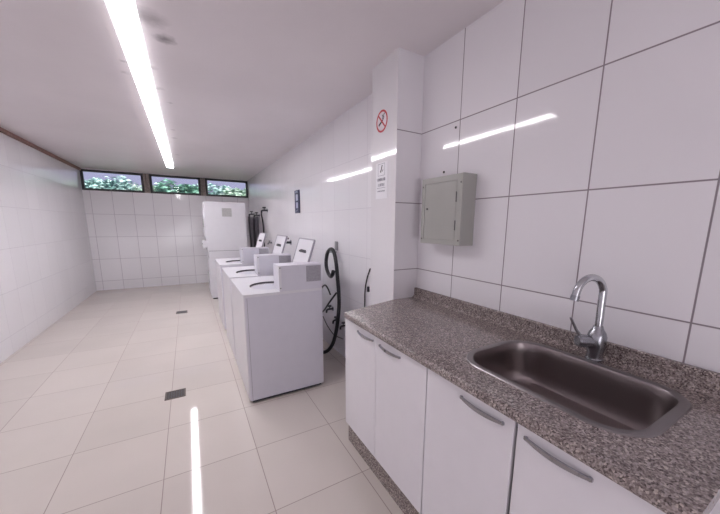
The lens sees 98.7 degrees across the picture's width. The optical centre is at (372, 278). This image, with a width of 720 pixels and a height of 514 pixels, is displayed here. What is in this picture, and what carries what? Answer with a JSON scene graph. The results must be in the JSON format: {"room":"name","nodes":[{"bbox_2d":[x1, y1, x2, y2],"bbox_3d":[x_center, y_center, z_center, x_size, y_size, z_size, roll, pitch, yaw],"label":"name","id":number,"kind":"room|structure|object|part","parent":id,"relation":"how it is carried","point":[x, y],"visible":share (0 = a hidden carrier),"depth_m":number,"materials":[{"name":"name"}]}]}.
{"room":"laundry","nodes":[
{"label":"laundry","id":0,"kind":"room"},
{"bbox_2d":[0,132,96,362],"bbox_3d":[-3.234,-0.134,1.766,0.100,2.590,11.320,-5,11,-30],"label":"wall","id":1,"kind":"structure","parent":0,"point":[47,270],"depth_m":4.34,"materials":[{"name":"white tile"}]},
{"bbox_2d":[0,127,80,169],"bbox_3d":[-3.190,-1.397,1.622,0.030,0.050,11.220,-5,11,-30],"label":"trim","id":2,"kind":"structure","parent":1,"relation":"attached to","point":[2,130],"depth_m":4.47,"materials":[{"name":"brown wood"}]},
{"bbox_2d":[81,168,249,290],"bbox_3d":[-4.691,-1.144,7.458,3.465,2.590,0.120,-5,11,-30],"label":"wall","id":3,"kind":"structure","parent":0,"point":[137,240],"depth_m":7.12,"materials":[{"name":"white tile"}]},
{"bbox_2d":[79,169,144,192],"bbox_3d":[-5.616,-2.106,6.700,1.063,0.423,0.060,-5,11,-30],"label":"window","id":4,"kind":"structure","parent":3,"relation":"in","point":[97,180],"depth_m":6.67,"materials":[{"name":"clear glass"}]},
{"bbox_2d":[143,173,150,192],"bbox_3d":[-5.111,-2.152,6.994,0.106,0.423,0.090,-5,11,-30],"label":"post","id":5,"kind":"object","parent":3,"relation":"attached to","point":[145,176],"visible":1,"depth_m":6.96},
{"bbox_2d":[149,174,200,195],"bbox_3d":[-4.629,-2.196,7.276,1.010,0.423,0.060,-5,11,-30],"label":"window","id":6,"kind":"structure","parent":3,"relation":"in","point":[159,184],"depth_m":7.25,"materials":[{"name":"clear glass"}]},
{"bbox_2d":[200,178,205,195],"bbox_3d":[-4.146,-2.240,7.557,0.106,0.423,0.090,-5,11,-30],"label":"post","id":7,"kind":"object","parent":3,"relation":"attached to","point":[202,180],"visible":1,"depth_m":7.52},
{"bbox_2d":[205,178,247,197],"bbox_3d":[-3.680,-2.283,7.828,0.972,0.423,0.060,-5,11,-30],"label":"window","id":8,"kind":"structure","parent":3,"relation":"in","point":[214,187],"depth_m":7.81,"materials":[{"name":"clear glass"}]},
{"bbox_2d":[0,282,403,513],"bbox_3d":[-1.824,1.051,2.884,3.465,0.100,11.420,-5,11,-30],"label":"floor","id":9,"kind":"structure","parent":0,"point":[87,426],"depth_m":2.30,"materials":[{"name":"beige tile"}]},
{"bbox_2d":[164,388,185,400],"bbox_3d":[-1.744,1.025,2.735,0.156,0.004,0.150,-5,11,-30],"label":"floor drain","id":10,"kind":"object","parent":9,"relation":"on","point":[178,393],"visible":1,"depth_m":2.73,"materials":[{"name":"metal"}]},
{"bbox_2d":[176,310,187,313],"bbox_3d":[-3.239,0.570,5.247,0.165,0.004,0.150,-5,11,-30],"label":"floor drain","id":11,"kind":"object","parent":9,"relation":"on","point":[185,311],"visible":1,"depth_m":5.23,"materials":[{"name":"metal"}]},
{"bbox_2d":[202,201,247,298],"bbox_3d":[-3.084,-0.598,6.430,0.807,1.900,0.723,-5,11,-30],"label":"dryer","id":12,"kind":"object","parent":9,"relation":"on","point":[224,223],"visible":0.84,"depth_m":6.07,"materials":[{"name":"white metal"}]},
{"bbox_3d":[-3.369,-1.113,6.168,0.016,0.560,0.560,-5,11,-30],"label":"door","id":13,"kind":"part","parent":12,"relation":"part of","materials":[{"name":"white metal"}]},
{"bbox_3d":[-3.362,-0.090,6.357,0.016,0.680,0.560,-5,11,-30],"label":"door","id":14,"kind":"part","parent":12,"relation":"part of","materials":[{"name":"white metal"}]},
{"bbox_2d":[215,232,268,328],"bbox_3d":[-1.990,-0.017,4.734,0.670,1.363,0.858,-5,11,-30],"label":"washing machine","id":15,"kind":"object","parent":9,"relation":"on","point":[246,258],"visible":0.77,"depth_m":4.39,"materials":[{"name":"white metal"}]},
{"bbox_3d":[-2.271,0.210,4.608,0.018,0.883,0.843,-5,11,-30],"label":"panel","id":16,"kind":"part","parent":15,"relation":"part of","materials":[{"name":"white metal"}]},
{"bbox_3d":[-1.991,-0.263,4.691,0.662,0.022,0.855,-5,11,-30],"label":"panel","id":17,"kind":"part","parent":15,"relation":"part of","materials":[{"name":"white metal"}]},
{"bbox_3d":[-1.738,-0.489,4.745,0.152,0.417,0.440,-5,11,-30],"label":"lid","id":18,"kind":"part","parent":15,"relation":"part of","materials":[{"name":"white ceramic"}]},
{"bbox_2d":[222,234,290,358],"bbox_3d":[-1.415,0.156,3.777,0.670,1.363,0.858,-5,11,-30],"label":"washing machine","id":19,"kind":"object","parent":9,"relation":"on","point":[263,263],"visible":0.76,"depth_m":3.47,"materials":[{"name":"white metal"}]},
{"bbox_3d":[-1.697,0.383,3.651,0.018,0.883,0.843,-5,11,-30],"label":"panel","id":20,"kind":"part","parent":19,"relation":"part of","materials":[{"name":"white metal"}]},
{"bbox_3d":[-1.417,-0.090,3.733,0.662,0.022,0.855,-5,11,-30],"label":"panel","id":21,"kind":"part","parent":19,"relation":"part of","materials":[{"name":"white metal"}]},
{"bbox_3d":[-1.164,-0.316,3.788,0.152,0.417,0.440,-5,11,-30],"label":"lid","id":22,"kind":"part","parent":19,"relation":"part of","materials":[{"name":"white ceramic"}]},
{"bbox_2d":[230,237,323,401],"bbox_3d":[-0.945,0.298,2.993,0.670,1.363,0.858,-5,11,-30],"label":"washing machine","id":23,"kind":"object","parent":9,"relation":"on","point":[278,318],"visible":1,"depth_m":2.67,"materials":[{"name":"white metal"}]},
{"bbox_3d":[-1.227,0.525,2.867,0.018,0.883,0.843,-5,11,-30],"label":"panel","id":24,"kind":"part","parent":23,"relation":"part of","materials":[{"name":"white metal"}]},
{"bbox_3d":[-0.947,0.052,2.949,0.662,0.022,0.855,-5,11,-30],"label":"panel","id":25,"kind":"part","parent":23,"relation":"part of","materials":[{"name":"white metal"}]},
{"bbox_3d":[-0.694,-0.174,3.004,0.152,0.417,0.440,-5,11,-30],"label":"lid","id":26,"kind":"part","parent":23,"relation":"part of","materials":[{"name":"white ceramic"}]},
{"bbox_2d":[323,247,340,353],"bbox_3d":[-0.552,0.262,3.562,0.546,1.246,0.211,6,11,29],"label":"hose","id":27,"kind":"object","parent":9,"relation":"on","point":[335,272],"visible":0.85,"depth_m":3.38,"materials":[{"name":"black rubber"}]},
{"bbox_2d":[345,318,427,513],"bbox_3d":[0.262,0.724,1.857,0.647,0.938,0.864,-5,11,-30],"label":"base cabinet","id":28,"kind":"object","parent":9,"relation":"on","point":[386,389],"visible":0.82,"depth_m":1.57,"materials":[{"name":"white laminate"}]},
{"bbox_3d":[-0.071,0.617,1.821,0.018,0.712,0.366,-5,11,-30],"label":"door","id":29,"kind":"part","parent":28,"relation":"part of","materials":[{"name":"white laminate"}]},
{"bbox_3d":[-0.045,0.317,1.693,0.018,0.015,0.178,-5,11,-30],"label":"handle","id":30,"kind":"part","parent":28,"relation":"part of","materials":[{"name":"silver metal"}]},
{"bbox_3d":[0.077,0.354,1.490,0.018,0.015,0.182,-5,11,-30],"label":"handle","id":31,"kind":"part","parent":28,"relation":"part of","materials":[{"name":"silver metal"}]},
{"bbox_3d":[0.125,0.676,1.493,0.018,0.712,0.396,-5,11,-30],"label":"door","id":32,"kind":"part","parent":28,"relation":"part of","materials":[{"name":"white laminate"}]},
{"bbox_2d":[422,369,719,513],"bbox_3d":[0.681,0.851,1.157,0.647,0.938,0.782,-5,11,-30],"label":"base cabinet","id":33,"kind":"object","parent":9,"relation":"on","point":[477,460],"visible":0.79,"depth_m":0.99,"materials":[{"name":"white laminate"}]},
{"bbox_3d":[0.329,0.738,1.153,0.018,0.712,0.392,-5,11,-30],"label":"door","id":34,"kind":"part","parent":33,"relation":"part of","materials":[{"name":"white laminate"}]},
{"bbox_3d":[0.355,0.438,1.025,0.018,0.015,0.180,-5,11,-30],"label":"handle","id":35,"kind":"part","parent":33,"relation":"part of","materials":[{"name":"silver metal"}]},
{"bbox_2d":[344,287,719,513],"bbox_3d":[0.461,0.270,1.430,0.664,0.105,1.657,-5,11,-30],"label":"countertop","id":36,"kind":"structure","parent":33,"relation":"on","point":[676,471],"depth_m":0.99,"materials":[{"name":"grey stone"}]},
{"bbox_2d":[466,340,691,437],"bbox_3d":[0.676,0.433,1.125,0.448,0.185,0.622,-5,11,-30],"label":"sink","id":37,"kind":"object","parent":36,"relation":"in","point":[606,398],"visible":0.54,"depth_m":1.19,"materials":[{"name":"silver metal"}]},
{"bbox_2d":[569,274,607,361],"bbox_3d":[0.833,0.152,1.202,0.178,0.345,0.066,0,10,-5],"label":"faucet","id":38,"kind":"object","parent":36,"relation":"on","point":[595,341],"visible":1,"depth_m":1.20,"materials":[{"name":"silver metal"}]},
{"bbox_3d":[0.799,0.191,1.213,0.060,0.084,0.013,0,10,-2],"label":"lever","id":39,"kind":"part","parent":38,"relation":"part of","materials":[{"name":"silver metal"}]},
{"bbox_3d":[0.826,0.104,1.185,0.157,0.245,0.027,-2,10,-12],"label":"spout","id":40,"kind":"part","parent":38,"relation":"part of","materials":[{"name":"silver metal"}]},
{"bbox_3d":[0.481,0.476,0.816,0.018,0.015,0.179,-5,11,-30],"label":"handle","id":41,"kind":"part","parent":33,"relation":"part of","materials":[{"name":"silver metal"}]},
{"bbox_3d":[0.530,0.798,0.818,0.018,0.712,0.373,-5,11,-30],"label":"door","id":42,"kind":"part","parent":33,"relation":"part of","materials":[{"name":"white laminate"}]},
{"bbox_2d":[0,0,504,182],"bbox_3d":[-1.898,-1.640,2.589,3.865,0.120,11.820,-5,11,-30],"label":"ceiling","id":43,"kind":"structure","parent":0,"point":[240,85],"depth_m":2.25,"materials":[{"name":"paint"}]},
{"bbox_2d":[104,0,159,108],"bbox_3d":[-1.547,-1.449,2.034,0.120,0.058,1.825,-5,11,-30],"label":"ceiling light","id":44,"kind":"object","parent":43,"relation":"attached to","point":[124,16],"visible":1,"depth_m":1.83,"materials":[{"name":"white plastic"}]},
{"bbox_3d":[-1.596,-1.444,2.006,0.008,0.058,1.825,-5,11,-30],"label":"rail","id":45,"kind":"part","parent":44,"relation":"part of","materials":[{"name":"white plastic"}]},
{"bbox_3d":[-1.499,-1.453,2.062,0.008,0.058,1.825,-5,11,-30],"label":"rail","id":46,"kind":"part","parent":44,"relation":"part of","materials":[{"name":"white plastic"}]},
{"bbox_2d":[144,104,168,148],"bbox_3d":[-2.477,-1.729,3.585,0.120,0.058,1.825,-5,11,-30],"label":"ceiling light","id":47,"kind":"object","parent":43,"relation":"attached to","point":[154,115],"visible":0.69,"depth_m":3.35,"materials":[{"name":"white plastic"}]},
{"bbox_3d":[-2.526,-1.725,3.557,0.008,0.058,1.825,-5,11,-30],"label":"rail","id":48,"kind":"part","parent":47,"relation":"part of","materials":[{"name":"white plastic"}]},
{"bbox_3d":[-2.429,-1.734,3.613,0.008,0.058,1.825,-5,11,-30],"label":"rail","id":49,"kind":"part","parent":47,"relation":"part of","materials":[{"name":"white plastic"}]},
{"bbox_2d":[160,147,173,167],"bbox_3d":[-3.407,-2.010,5.136,0.120,0.058,1.825,-5,11,-30],"label":"ceiling light","id":50,"kind":"object","parent":43,"relation":"attached to","point":[166,153],"visible":0.74,"depth_m":4.99,"materials":[{"name":"white plastic"}]},
{"bbox_2d":[370,47,423,304],"bbox_3d":[0.158,-0.199,2.335,0.206,2.590,0.325,-5,11,-30],"label":"wall pillar","id":51,"kind":"structure","parent":0,"point":[398,80],"depth_m":2.13,"materials":[{"name":"white tile"}]},
{"bbox_2d":[376,161,387,198],"bbox_3d":[0.065,-0.700,2.207,0.002,0.250,0.154,-5,11,-30],"label":"paper notice","id":52,"kind":"object","parent":51,"relation":"attached to","point":[381,168],"visible":1,"depth_m":2.20,"materials":[{"name":"white paper"}]},
{"bbox_2d":[376,109,387,132],"bbox_3d":[0.065,-1.093,2.145,0.003,0.152,0.152,-5,11,-30],"label":"no smoking sign","id":53,"kind":"object","parent":51,"relation":"attached to","point":[382,118],"visible":1,"depth_m":2.14,"materials":[{"name":"white plastic"}]},
{"bbox_2d":[247,0,719,372],"bbox_3d":[-0.336,-0.399,3.455,0.100,2.590,11.320,-5,11,-30],"label":"wall","id":54,"kind":"structure","parent":0,"point":[588,130],"depth_m":1.34,"materials":[{"name":"white tile"}]},
{"bbox_2d":[250,216,258,246],"bbox_3d":[-2.945,-0.703,7.736,0.046,1.660,1.080,-5,11,-30],"label":"hose","id":55,"kind":"object","parent":54,"relation":"attached to","point":[256,217],"visible":0.3,"depth_m":7.37,"materials":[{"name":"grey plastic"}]},
{"bbox_2d":[294,190,299,212],"bbox_3d":[-1.109,-1.132,4.552,0.013,0.330,0.220,-5,11,-30],"label":"sign","id":56,"kind":"object","parent":54,"relation":"attached to","point":[297,192],"visible":1,"depth_m":4.52,"materials":[{"name":"blue plastic"}]},
{"bbox_2d":[326,305,333,312],"bbox_3d":[-0.514,0.363,3.687,0.097,0.089,0.054,-5,11,-30],"label":"water tap","id":57,"kind":"object","parent":54,"relation":"attached to","point":[329,306],"visible":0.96,"depth_m":3.68,"materials":[{"name":"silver metal"}]},
{"bbox_2d":[322,292,336,312],"bbox_3d":[-0.545,0.356,3.620,0.068,0.490,0.518,-5,11,-30],"label":"hose","id":58,"kind":"object","parent":57,"relation":"attached to","point":[334,295],"visible":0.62,"depth_m":3.43,"materials":[{"name":"black rubber"}]},
{"bbox_2d":[329,241,337,252],"bbox_3d":[-0.436,-0.351,3.450,0.084,0.125,0.070,-5,11,-30],"label":"hook","id":59,"kind":"object","parent":54,"relation":"attached to","point":[336,242],"visible":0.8,"depth_m":3.45,"materials":[{"name":"grey plastic"}]},
{"bbox_2d":[364,268,370,306],"bbox_3d":[-0.056,0.438,2.979,0.026,1.095,0.103,-6,12,-34],"label":"power cable","id":60,"kind":"object","parent":54,"relation":"attached to","point":[370,268],"visible":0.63,"depth_m":2.92,"materials":[{"name":"black rubber"}]},
{"bbox_2d":[420,172,476,245],"bbox_3d":[0.451,-0.413,1.891,0.111,0.403,0.350,-5,11,-30],"label":"electrical box","id":61,"kind":"object","parent":54,"relation":"attached to","point":[448,202],"visible":1,"depth_m":1.80,"materials":[{"name":"grey paint"}]},
{"bbox_3d":[0.407,-0.408,1.875,0.006,0.333,0.270,-5,11,-30],"label":"door","id":62,"kind":"part","parent":61,"relation":"part of","materials":[{"name":"grey paint"}]},
{"bbox_3d":[-2.944,-1.570,7.508,0.140,0.128,0.078,-5,11,-30],"label":"water tap","id":63,"kind":"object","parent":54,"relation":"attached to","visible":0},
{"bbox_2d":[248,217,251,246],"bbox_3d":[-3.022,-0.716,7.704,0.055,1.627,0.199,-2,10,-14],"label":"supply hose","id":64,"kind":"object","parent":63,"relation":"hanging from","point":[248,217],"visible":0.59,"depth_m":7.57,"materials":[{"name":"grey rubber"}]},
{"bbox_3d":[-2.614,-1.431,6.964,0.140,0.128,0.078,-5,11,-30],"label":"water tap","id":65,"kind":"object","parent":54,"relation":"attached to","visible":0},
{"bbox_2d":[253,218,255,246],"bbox_3d":[-2.700,-0.596,7.141,0.054,1.588,0.175,-4,11,-23],"label":"supply hose","id":66,"kind":"object","parent":65,"relation":"hanging from","point":[253,218],"visible":0.54,"depth_m":7.04,"materials":[{"name":"grey rubber"}]},
{"bbox_3d":[-2.197,-1.384,6.255,0.140,0.128,0.078,-5,11,-30],"label":"water tap","id":67,"kind":"object","parent":54,"relation":"attached to","visible":0},
{"bbox_2d":[260,213,264,246],"bbox_3d":[-2.255,-0.497,6.443,0.043,1.691,0.150,-1,10,-6],"label":"supply hose","id":68,"kind":"object","parent":67,"relation":"hanging from","point":[260,213],"visible":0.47,"depth_m":6.31,"materials":[{"name":"black rubber"}]}
]}

